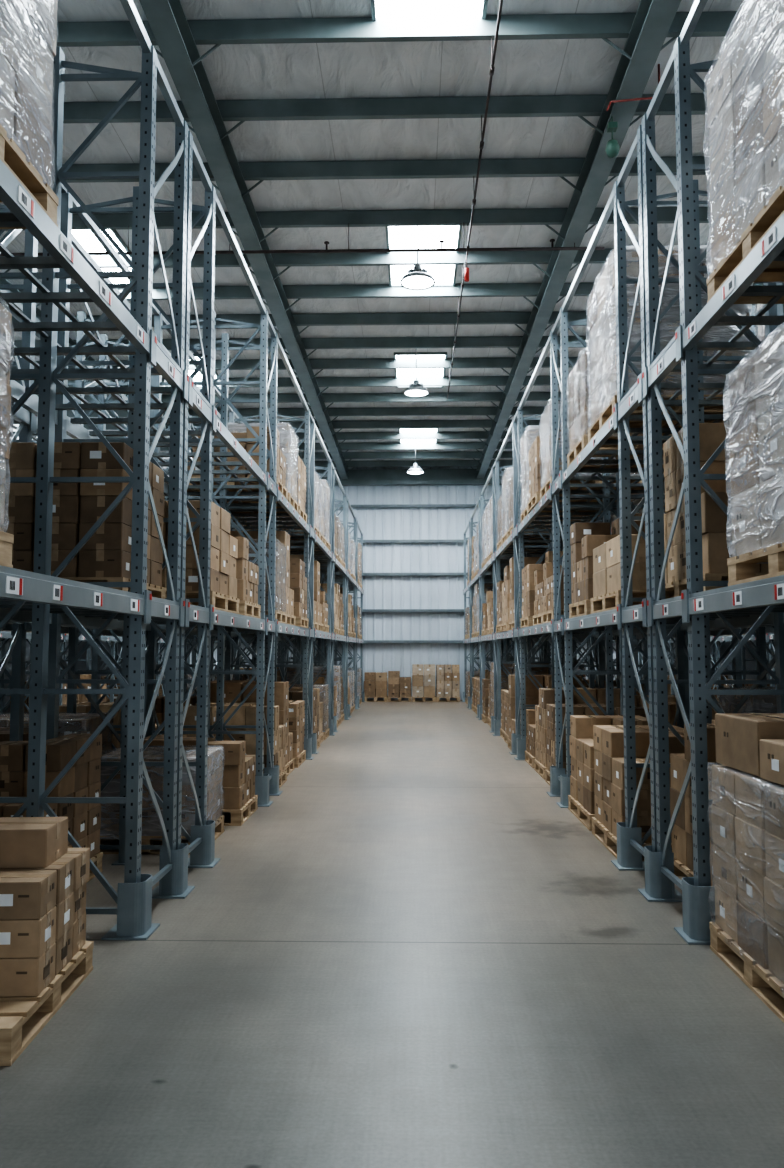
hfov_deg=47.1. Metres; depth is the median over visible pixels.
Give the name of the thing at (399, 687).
wooden pallet
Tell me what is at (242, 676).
pallet
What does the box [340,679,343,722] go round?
wooden pallet
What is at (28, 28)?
pallet
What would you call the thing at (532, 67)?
ceiling
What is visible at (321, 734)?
wooden pallet
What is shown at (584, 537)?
wooden pallet
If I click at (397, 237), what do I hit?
skylight
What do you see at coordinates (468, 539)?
pallet
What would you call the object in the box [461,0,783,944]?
rack
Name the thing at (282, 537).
wooden pallet
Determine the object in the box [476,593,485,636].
pallet
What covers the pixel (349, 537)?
pallet
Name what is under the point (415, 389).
lamp
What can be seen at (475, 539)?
pallet
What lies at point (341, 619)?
wooden pallet
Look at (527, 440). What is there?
pallet
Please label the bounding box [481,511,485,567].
pallet
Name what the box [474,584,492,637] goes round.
pallet
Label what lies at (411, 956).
floor
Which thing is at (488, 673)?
wooden pallet
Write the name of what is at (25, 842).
cardboard box
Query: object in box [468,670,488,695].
wooden pallet
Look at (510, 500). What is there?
pallet
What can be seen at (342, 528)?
pallet
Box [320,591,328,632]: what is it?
wooden pallet
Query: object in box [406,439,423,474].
lamp
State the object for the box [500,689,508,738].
wooden pallet
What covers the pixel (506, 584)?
wooden pallet
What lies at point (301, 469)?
goods
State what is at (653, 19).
roof beam
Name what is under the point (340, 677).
wooden pallet
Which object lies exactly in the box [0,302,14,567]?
pallet
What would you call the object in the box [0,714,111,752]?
pallet
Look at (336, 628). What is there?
wooden pallet
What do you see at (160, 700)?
wooden pallet
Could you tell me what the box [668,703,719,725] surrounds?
wooden pallet
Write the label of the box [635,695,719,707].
wooden pallet
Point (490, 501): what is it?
pallet
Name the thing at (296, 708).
wooden pallet
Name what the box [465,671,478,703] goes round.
pallet
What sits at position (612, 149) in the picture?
lamp
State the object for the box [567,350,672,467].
pallet
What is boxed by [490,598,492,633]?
wooden pallet
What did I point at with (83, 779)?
wooden pallet
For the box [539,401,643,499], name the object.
pallet
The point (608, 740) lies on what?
wooden pallet
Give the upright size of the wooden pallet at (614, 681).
1.101 m
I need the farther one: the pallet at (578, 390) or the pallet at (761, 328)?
the pallet at (578, 390)
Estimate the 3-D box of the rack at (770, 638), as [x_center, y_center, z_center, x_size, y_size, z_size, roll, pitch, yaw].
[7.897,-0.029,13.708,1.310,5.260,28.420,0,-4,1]
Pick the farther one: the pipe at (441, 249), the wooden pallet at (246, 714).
the pipe at (441, 249)
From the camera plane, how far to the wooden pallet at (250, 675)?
19.78 m
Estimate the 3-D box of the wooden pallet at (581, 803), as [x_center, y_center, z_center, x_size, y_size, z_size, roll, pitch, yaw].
[2.313,1.757,8.543,1.100,0.941,1.100,0,-4,1]
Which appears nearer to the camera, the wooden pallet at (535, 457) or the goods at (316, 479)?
the wooden pallet at (535, 457)
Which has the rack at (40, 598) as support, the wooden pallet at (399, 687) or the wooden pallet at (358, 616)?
the wooden pallet at (358, 616)
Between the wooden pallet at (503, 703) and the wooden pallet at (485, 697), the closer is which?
the wooden pallet at (503, 703)
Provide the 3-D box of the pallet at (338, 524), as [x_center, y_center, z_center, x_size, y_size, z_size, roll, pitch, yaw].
[-1.666,-0.922,19.514,1.130,0.970,0.931,0,-4,1]
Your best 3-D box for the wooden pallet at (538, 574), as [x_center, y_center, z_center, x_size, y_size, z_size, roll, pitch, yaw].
[2.443,0.167,11.740,1.100,0.741,0.880,0,-4,1]
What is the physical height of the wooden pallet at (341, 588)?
1.191 m
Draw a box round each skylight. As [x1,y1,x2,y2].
[72,230,155,288]
[189,354,220,388]
[371,0,487,20]
[386,226,461,286]
[394,352,446,387]
[399,428,438,443]
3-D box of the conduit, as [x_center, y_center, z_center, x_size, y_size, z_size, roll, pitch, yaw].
[1.019,-4.639,11.549,0.064,0.700,16.400,0,-4,1]
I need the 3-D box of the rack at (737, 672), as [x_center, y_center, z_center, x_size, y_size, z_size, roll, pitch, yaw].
[3.938,-0.022,13.800,1.310,5.260,28.420,0,-4,1]
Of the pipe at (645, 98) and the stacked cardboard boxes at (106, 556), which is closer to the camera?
the stacked cardboard boxes at (106, 556)
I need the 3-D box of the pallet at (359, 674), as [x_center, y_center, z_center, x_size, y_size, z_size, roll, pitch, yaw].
[-1.482,3.063,27.190,1.125,1.062,0.927,0,-4,1]
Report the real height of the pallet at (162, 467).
1.271 m
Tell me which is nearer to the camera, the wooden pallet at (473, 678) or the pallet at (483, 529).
the pallet at (483, 529)
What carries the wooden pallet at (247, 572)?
on the rack at (40, 598)
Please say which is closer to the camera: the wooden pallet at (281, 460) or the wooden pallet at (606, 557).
the wooden pallet at (606, 557)
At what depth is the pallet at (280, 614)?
10.69 m
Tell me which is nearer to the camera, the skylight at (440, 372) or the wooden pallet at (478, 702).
the skylight at (440, 372)
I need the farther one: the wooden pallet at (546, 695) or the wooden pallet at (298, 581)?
the wooden pallet at (298, 581)
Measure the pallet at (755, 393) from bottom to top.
1.091 m
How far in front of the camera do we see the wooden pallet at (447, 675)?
27.84 m
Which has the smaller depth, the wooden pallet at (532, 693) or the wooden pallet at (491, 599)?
the wooden pallet at (532, 693)
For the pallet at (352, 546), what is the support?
on the rack at (40, 598)
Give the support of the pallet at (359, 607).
on the rack at (40, 598)
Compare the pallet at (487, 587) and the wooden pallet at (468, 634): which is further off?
the wooden pallet at (468, 634)
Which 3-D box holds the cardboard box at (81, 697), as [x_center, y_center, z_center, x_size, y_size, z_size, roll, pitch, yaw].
[-7.100,2.566,20.258,1.100,1.041,0.900,0,-4,1]
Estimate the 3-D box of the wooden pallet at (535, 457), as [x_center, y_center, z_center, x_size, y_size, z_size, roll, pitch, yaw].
[2.388,-1.519,11.865,1.100,1.041,0.900,0,-4,1]
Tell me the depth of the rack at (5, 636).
20.86 m
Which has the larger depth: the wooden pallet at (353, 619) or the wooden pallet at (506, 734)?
the wooden pallet at (353, 619)
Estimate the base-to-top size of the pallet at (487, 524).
1.271 m
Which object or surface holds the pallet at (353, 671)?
on the floor
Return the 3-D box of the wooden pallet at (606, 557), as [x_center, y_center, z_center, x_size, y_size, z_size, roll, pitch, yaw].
[2.316,-0.062,7.522,1.100,0.581,1.100,0,-4,1]
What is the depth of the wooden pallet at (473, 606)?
24.05 m
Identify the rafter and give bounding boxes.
[0,269,191,451]
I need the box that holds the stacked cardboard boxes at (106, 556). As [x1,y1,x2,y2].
[4,442,165,598]
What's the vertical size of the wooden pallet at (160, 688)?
1.191 m
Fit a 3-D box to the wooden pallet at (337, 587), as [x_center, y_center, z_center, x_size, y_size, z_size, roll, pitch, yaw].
[-1.692,0.548,19.407,1.100,1.101,0.920,0,-4,1]
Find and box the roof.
[0,11,763,467]
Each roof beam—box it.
[139,0,353,479]
[471,0,680,478]
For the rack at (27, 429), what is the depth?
9.42 m
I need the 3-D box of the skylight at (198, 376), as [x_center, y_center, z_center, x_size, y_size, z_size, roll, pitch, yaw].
[-4.354,-4.586,19.494,1.080,0.060,2.280,0,-4,1]
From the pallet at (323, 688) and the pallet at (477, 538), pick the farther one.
the pallet at (477, 538)
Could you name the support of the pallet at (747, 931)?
on the floor
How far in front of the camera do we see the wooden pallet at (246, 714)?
10.39 m
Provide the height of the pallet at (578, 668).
1.271 m
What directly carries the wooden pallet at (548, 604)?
on the rack at (756, 603)
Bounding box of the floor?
[0,700,783,1167]
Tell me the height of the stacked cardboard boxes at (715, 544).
1.141 m
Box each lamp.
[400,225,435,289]
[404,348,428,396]
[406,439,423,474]
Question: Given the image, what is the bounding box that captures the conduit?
[447,0,502,399]
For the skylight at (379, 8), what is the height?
0.060 m
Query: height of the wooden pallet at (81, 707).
0.951 m
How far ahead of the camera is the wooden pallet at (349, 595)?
23.02 m
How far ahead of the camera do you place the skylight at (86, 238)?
13.32 m
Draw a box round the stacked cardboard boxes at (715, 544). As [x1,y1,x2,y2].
[663,423,768,598]
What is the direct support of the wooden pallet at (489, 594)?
on the rack at (756, 603)
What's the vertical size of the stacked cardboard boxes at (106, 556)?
1.016 m
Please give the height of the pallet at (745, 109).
1.260 m
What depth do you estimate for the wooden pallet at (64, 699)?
18.13 m
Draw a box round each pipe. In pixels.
[0,222,604,255]
[606,64,659,110]
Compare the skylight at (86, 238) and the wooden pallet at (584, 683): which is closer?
the skylight at (86, 238)
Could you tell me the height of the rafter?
0.338 m
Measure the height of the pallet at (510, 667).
1.360 m
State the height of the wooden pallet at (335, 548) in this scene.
0.941 m
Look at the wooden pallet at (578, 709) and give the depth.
10.48 m
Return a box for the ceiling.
[0,0,757,460]
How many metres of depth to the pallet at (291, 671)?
18.91 m
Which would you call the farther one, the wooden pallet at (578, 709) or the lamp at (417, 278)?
the lamp at (417, 278)
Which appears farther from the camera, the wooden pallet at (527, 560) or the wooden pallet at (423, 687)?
the wooden pallet at (423, 687)
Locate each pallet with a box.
[0,0,58,228]
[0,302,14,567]
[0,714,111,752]
[0,727,28,741]
[0,733,102,882]
[0,848,93,1065]
[10,681,77,713]
[59,702,163,751]
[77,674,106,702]
[100,746,224,854]
[101,676,119,701]
[143,735,257,825]
[155,696,196,723]
[159,667,162,695]
[160,458,191,495]
[162,500,239,613]
[183,703,286,787]
[187,426,287,501]
[187,669,248,695]
[190,537,260,618]
[210,680,294,775]
[213,423,298,513]
[229,531,295,625]
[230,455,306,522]
[234,668,256,680]
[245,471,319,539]
[249,540,286,623]
[286,665,341,725]
[288,700,305,767]
[289,685,328,739]
[289,690,319,748]
[290,480,325,545]
[290,514,337,559]
[290,555,317,629]
[290,559,308,627]
[290,687,323,743]
[298,480,330,551]
[313,677,337,727]
[314,561,323,631]
[315,517,341,564]
[320,583,340,634]
[320,586,338,633]
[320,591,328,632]
[339,593,343,635]
[340,587,349,636]
[340,668,361,703]
[340,671,352,712]
[340,677,350,714]
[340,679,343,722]
[341,524,344,567]
[348,532,350,574]
[348,594,352,637]
[350,540,355,579]
[351,670,354,710]
[352,605,359,638]
[352,610,355,637]
[358,543,361,588]
[359,607,361,638]
[364,672,387,701]
[388,671,411,701]
[412,664,435,701]
[436,664,459,701]
[465,607,468,638]
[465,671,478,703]
[467,539,468,585]
[467,613,469,638]
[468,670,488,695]
[471,536,475,580]
[472,596,474,637]
[472,671,490,710]
[473,536,476,577]
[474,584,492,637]
[474,672,490,713]
[476,524,478,574]
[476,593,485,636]
[477,673,490,703]
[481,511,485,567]
[481,603,486,635]
[482,679,490,722]
[485,504,489,564]
[486,591,492,634]
[487,684,490,725]
[489,495,544,559]
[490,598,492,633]
[490,662,547,727]
[496,581,503,632]
[497,494,502,549]
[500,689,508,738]
[501,467,549,544]
[501,566,509,631]
[504,692,508,743]
[507,477,580,538]
[508,557,544,629]
[508,675,581,750]
[520,426,599,522]
[520,551,562,627]
[525,709,535,767]
[527,436,616,512]
[533,570,563,625]
[534,687,619,779]
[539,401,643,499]
[542,562,563,623]
[545,704,648,784]
[548,667,585,679]
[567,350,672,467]
[568,715,647,830]
[569,513,666,617]
[582,679,595,687]
[586,245,751,442]
[590,534,673,613]
[592,725,684,860]
[604,680,670,694]
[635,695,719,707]
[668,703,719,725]
[670,720,721,885]
[703,0,783,303]
[709,765,783,1022]
[719,686,776,712]
[723,328,783,585]
[724,679,775,687]
[756,304,764,351]
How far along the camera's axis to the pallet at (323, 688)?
16.28 m
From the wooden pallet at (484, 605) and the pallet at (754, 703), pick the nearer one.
the pallet at (754, 703)
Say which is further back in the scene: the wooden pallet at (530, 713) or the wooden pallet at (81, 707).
the wooden pallet at (530, 713)
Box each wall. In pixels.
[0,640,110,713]
[118,467,712,699]
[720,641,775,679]
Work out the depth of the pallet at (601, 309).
7.18 m
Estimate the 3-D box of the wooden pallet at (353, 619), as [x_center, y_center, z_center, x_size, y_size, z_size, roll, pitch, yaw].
[-1.544,1.072,24.096,1.100,0.741,0.880,0,-4,1]
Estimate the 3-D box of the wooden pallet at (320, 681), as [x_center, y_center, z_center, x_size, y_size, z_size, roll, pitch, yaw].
[-1.682,2.420,18.266,1.100,1.041,0.900,0,-4,1]
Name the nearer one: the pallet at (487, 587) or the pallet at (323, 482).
the pallet at (323, 482)
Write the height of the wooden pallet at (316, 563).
1.191 m
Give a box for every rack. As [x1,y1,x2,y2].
[0,0,364,939]
[0,204,317,750]
[0,438,189,714]
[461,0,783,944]
[510,305,775,723]
[638,633,774,697]
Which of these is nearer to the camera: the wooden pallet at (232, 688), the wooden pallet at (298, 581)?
the wooden pallet at (232, 688)
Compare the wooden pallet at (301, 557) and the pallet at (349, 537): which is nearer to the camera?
the wooden pallet at (301, 557)
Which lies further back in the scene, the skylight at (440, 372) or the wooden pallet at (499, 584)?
the skylight at (440, 372)
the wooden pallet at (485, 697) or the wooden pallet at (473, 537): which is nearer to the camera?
the wooden pallet at (485, 697)
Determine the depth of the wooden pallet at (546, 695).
11.50 m
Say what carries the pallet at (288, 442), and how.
on the rack at (40, 598)
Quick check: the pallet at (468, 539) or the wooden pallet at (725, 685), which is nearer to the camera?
the wooden pallet at (725, 685)
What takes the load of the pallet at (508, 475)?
on the rack at (756, 603)
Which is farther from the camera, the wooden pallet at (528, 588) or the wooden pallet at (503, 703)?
the wooden pallet at (503, 703)
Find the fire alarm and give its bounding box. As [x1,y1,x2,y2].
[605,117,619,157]
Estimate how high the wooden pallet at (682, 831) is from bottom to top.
1.101 m
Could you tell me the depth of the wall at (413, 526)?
29.17 m
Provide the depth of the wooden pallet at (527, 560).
14.67 m
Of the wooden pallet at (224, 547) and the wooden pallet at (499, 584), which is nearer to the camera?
the wooden pallet at (224, 547)
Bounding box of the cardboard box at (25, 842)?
[0,817,67,867]
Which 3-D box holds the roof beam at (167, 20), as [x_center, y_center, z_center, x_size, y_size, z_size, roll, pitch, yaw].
[-1.909,-4.752,12.855,0.733,0.338,32.850,0,-4,1]
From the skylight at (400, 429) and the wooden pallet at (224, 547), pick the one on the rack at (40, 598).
the wooden pallet at (224, 547)
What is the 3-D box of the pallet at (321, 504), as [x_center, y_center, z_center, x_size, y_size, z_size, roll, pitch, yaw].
[-1.756,-1.243,15.777,1.125,1.062,0.927,0,-4,1]
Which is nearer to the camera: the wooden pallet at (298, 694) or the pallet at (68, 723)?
the pallet at (68, 723)
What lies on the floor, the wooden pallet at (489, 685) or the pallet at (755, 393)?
the wooden pallet at (489, 685)
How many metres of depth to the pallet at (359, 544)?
27.23 m
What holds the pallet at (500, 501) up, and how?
on the rack at (756, 603)
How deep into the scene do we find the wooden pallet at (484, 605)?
20.33 m
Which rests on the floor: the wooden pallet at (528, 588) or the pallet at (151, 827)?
the pallet at (151, 827)
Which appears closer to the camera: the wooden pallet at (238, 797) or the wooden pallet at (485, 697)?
the wooden pallet at (238, 797)
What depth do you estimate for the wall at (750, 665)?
25.85 m
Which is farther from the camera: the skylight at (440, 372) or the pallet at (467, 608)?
the pallet at (467, 608)
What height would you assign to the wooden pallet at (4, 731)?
0.941 m
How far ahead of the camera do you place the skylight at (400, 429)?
24.78 m
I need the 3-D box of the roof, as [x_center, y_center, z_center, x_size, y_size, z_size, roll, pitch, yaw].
[0.294,-4.975,12.974,19.200,0.200,31.495,0,-4,1]
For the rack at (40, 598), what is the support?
on the floor
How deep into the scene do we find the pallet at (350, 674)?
22.91 m
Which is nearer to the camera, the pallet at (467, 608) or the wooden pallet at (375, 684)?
the pallet at (467, 608)

